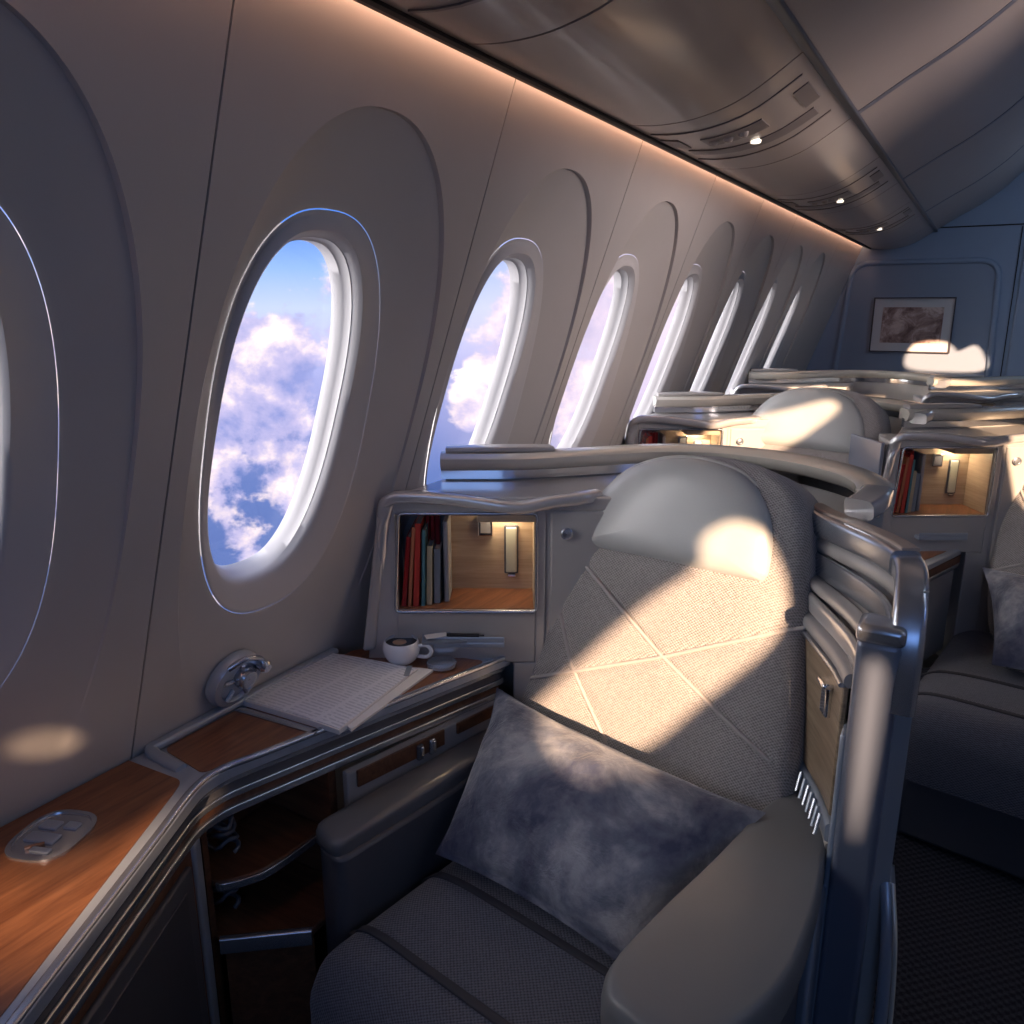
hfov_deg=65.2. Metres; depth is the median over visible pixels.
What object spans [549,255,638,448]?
window
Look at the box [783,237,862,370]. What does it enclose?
wall
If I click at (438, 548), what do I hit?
book
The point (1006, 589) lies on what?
pillow
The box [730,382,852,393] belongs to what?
storage unit
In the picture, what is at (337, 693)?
open magazine
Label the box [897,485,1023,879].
passenger seat
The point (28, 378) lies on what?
window
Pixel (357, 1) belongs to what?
trim
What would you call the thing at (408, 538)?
book
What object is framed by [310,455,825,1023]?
passenger seat
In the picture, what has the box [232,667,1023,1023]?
floor
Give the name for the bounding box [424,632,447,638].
card
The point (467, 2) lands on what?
panel
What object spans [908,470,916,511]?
book
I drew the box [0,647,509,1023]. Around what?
console
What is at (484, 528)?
socket
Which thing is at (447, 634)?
ballpoint pen
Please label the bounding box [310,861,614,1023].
seat cushion
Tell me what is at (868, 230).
panel
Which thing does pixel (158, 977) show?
panel
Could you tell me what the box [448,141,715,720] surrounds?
wall
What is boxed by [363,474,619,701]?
storage unit
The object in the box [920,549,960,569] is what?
countertop
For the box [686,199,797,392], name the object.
wall
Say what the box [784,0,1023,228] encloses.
ceiling
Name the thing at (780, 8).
trim
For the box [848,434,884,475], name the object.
divider
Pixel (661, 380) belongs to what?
window
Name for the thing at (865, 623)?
divider
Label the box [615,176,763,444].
wall
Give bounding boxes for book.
[402,528,410,605]
[407,518,415,606]
[413,515,424,606]
[422,521,427,605]
[427,539,434,604]
[430,515,435,542]
[433,540,442,602]
[435,515,440,543]
[642,435,648,443]
[644,433,651,443]
[651,431,654,443]
[654,431,657,443]
[893,462,904,512]
[895,455,908,512]
[899,451,913,512]
[904,459,915,512]
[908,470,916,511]
[911,472,920,511]
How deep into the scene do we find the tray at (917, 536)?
2.63 m
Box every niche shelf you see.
[208,802,318,886]
[213,860,325,942]
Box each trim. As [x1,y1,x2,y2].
[353,0,865,247]
[360,0,870,248]
[765,0,937,231]
[832,257,1001,376]
[858,0,1016,113]
[903,96,1023,179]
[925,145,1023,211]
[940,223,1023,227]
[1000,226,1022,375]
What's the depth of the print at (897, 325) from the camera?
5.43 m
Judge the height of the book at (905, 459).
0.188 m
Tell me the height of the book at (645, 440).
0.188 m
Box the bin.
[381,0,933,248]
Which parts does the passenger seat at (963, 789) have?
seat, backrest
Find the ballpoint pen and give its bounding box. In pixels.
[446,633,483,636]
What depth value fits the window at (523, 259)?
2.02 m
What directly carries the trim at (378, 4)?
attached to the wall at (845, 256)
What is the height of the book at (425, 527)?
0.180 m
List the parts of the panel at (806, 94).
speaker panel, vent panel, oxygen panel, call panel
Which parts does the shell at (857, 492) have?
rail, rail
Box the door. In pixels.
[1005,253,1023,375]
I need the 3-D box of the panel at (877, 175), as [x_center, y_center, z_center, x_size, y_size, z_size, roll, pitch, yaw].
[1.214,-1.211,3.025,0.335,0.103,0.368,8,16,29]
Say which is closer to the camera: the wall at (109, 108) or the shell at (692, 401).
the wall at (109, 108)
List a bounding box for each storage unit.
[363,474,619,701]
[624,411,768,447]
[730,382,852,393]
[878,425,1023,655]
[913,390,1023,405]
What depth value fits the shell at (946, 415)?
2.74 m
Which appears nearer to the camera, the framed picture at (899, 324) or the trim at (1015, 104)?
the trim at (1015, 104)
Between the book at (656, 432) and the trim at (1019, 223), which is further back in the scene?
the trim at (1019, 223)
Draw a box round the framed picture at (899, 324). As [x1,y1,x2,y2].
[869,297,956,353]
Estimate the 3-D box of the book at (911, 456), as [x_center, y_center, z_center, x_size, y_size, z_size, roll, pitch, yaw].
[1.299,-0.102,2.672,0.025,0.196,0.085,0,14,0]
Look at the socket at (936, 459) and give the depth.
2.72 m
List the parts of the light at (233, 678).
hinge arm, adjust knob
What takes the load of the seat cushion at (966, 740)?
on the passenger seat at (963, 789)
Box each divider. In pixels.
[794,503,928,1023]
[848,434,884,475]
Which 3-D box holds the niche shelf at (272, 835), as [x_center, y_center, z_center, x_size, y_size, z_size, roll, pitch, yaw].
[-0.503,0.652,1.561,0.166,0.015,0.225,8,16,29]
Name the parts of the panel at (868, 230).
vent panel, oxygen panel, call panel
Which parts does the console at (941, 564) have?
panel, moulding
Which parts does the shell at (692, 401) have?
rail, rail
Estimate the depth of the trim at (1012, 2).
1.99 m
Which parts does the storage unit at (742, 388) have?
head rail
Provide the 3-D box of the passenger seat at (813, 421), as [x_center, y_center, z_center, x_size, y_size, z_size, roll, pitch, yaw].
[0.851,0.196,2.781,0.662,1.196,1.014,12,18,39]
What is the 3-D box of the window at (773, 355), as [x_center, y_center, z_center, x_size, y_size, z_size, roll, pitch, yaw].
[1.513,-0.975,4.667,0.281,0.723,0.393,8,16,29]
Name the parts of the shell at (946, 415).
rail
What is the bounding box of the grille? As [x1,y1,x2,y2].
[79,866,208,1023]
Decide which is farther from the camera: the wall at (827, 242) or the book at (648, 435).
the wall at (827, 242)
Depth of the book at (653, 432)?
3.06 m
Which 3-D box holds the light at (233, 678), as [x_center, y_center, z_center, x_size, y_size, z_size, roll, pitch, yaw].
[-0.536,0.327,1.563,0.078,0.118,0.124,8,16,29]
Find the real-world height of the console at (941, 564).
0.362 m
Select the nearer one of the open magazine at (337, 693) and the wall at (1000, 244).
the open magazine at (337, 693)
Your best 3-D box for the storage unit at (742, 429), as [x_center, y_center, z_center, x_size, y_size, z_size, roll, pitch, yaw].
[0.776,0.013,3.150,0.799,0.817,0.268,-2,14,-9]
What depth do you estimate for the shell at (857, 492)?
1.89 m
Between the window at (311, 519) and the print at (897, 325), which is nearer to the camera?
the window at (311, 519)
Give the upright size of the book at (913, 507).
0.130 m
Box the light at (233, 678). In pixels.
[205,649,271,706]
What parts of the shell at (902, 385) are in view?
rail, rail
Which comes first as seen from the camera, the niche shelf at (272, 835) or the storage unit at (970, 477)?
the niche shelf at (272, 835)
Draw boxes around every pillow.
[435,688,765,959]
[982,567,1023,672]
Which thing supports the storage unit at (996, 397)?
attached to the shell at (959, 382)
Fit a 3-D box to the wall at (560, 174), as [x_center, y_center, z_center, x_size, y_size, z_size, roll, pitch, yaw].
[-0.113,-0.038,2.125,0.728,2.024,0.641,8,16,29]
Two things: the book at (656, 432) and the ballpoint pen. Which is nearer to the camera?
the ballpoint pen
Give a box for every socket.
[478,522,492,535]
[678,435,687,443]
[930,453,943,466]
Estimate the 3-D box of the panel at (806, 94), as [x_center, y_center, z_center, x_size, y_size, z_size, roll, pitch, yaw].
[0.553,-0.928,1.918,0.335,0.103,0.368,8,16,29]
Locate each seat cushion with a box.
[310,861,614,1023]
[904,630,1023,819]
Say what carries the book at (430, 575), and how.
in the storage unit at (515, 550)
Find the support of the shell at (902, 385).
attached to the wall at (804, 234)
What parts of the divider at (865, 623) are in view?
lattice rod, lattice rod, lattice rod, lattice rod, lattice rod, lattice rod, lattice rod, door, post, pocket trim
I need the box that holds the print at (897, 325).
[879,307,944,343]
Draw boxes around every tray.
[433,637,504,646]
[914,533,967,539]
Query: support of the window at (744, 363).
in the wall at (804, 234)
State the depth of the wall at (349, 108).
1.33 m
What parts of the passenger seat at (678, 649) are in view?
arm, armrest, backrest, armrest, armrest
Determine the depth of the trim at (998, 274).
5.27 m
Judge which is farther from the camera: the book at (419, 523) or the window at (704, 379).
the window at (704, 379)
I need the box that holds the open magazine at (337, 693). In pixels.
[244,653,432,734]
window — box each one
[0,208,57,685]
[199,209,379,612]
[424,239,542,484]
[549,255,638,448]
[626,264,701,431]
[690,271,745,391]
[725,278,777,394]
[763,283,802,367]
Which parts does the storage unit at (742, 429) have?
cubby trim, knob, door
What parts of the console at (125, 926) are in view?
panel, corner post, cable coil, cable coil, door, panel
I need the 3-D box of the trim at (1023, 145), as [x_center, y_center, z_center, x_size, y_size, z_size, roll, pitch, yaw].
[2.795,-1.798,3.893,1.344,0.568,0.032,8,16,29]
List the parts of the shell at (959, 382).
rail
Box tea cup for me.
[382,635,432,665]
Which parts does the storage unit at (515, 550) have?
cubby trim, head rail, handle frame, handle plate, knob, door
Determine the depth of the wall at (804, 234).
4.12 m
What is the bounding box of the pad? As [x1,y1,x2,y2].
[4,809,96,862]
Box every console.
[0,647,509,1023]
[919,549,960,660]
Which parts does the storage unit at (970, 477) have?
cubby trim, head rail, handle frame, handle plate, door, knob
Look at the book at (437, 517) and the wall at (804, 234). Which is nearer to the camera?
the book at (437, 517)
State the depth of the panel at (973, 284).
5.38 m
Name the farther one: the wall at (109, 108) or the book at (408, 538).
the book at (408, 538)
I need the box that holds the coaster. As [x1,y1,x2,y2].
[426,656,456,671]
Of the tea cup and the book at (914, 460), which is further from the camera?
the book at (914, 460)
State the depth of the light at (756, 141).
1.96 m
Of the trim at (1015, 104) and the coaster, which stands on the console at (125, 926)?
the coaster
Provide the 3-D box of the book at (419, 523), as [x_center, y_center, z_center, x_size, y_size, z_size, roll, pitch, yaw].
[-0.214,0.110,1.842,0.025,0.196,0.085,0,14,0]
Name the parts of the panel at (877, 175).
speaker panel, vent panel, oxygen panel, call panel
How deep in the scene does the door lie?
5.14 m
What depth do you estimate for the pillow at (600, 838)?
1.43 m
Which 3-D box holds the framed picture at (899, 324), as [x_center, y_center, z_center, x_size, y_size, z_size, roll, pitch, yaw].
[2.713,-1.269,5.432,0.500,0.365,0.020,8,16,29]
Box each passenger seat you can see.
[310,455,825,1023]
[753,387,890,463]
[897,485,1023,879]
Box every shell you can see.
[440,443,896,718]
[653,391,933,433]
[747,368,950,400]
[899,403,1023,667]
[927,374,1023,391]
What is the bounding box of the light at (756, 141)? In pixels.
[751,138,760,143]
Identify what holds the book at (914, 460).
in the storage unit at (970, 477)
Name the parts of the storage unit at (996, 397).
cubby trim, head rail, door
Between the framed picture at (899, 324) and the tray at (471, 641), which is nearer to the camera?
the tray at (471, 641)
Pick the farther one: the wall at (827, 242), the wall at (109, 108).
the wall at (827, 242)
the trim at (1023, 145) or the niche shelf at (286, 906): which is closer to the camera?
the niche shelf at (286, 906)
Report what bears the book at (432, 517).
in the storage unit at (515, 550)
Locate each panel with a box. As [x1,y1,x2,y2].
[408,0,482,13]
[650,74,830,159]
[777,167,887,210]
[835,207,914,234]
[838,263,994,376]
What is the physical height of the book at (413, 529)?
0.188 m
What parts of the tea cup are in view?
handle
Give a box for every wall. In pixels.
[0,0,232,826]
[130,0,514,759]
[335,79,642,809]
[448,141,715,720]
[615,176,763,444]
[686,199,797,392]
[723,216,821,394]
[761,227,841,367]
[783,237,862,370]
[806,171,1023,375]

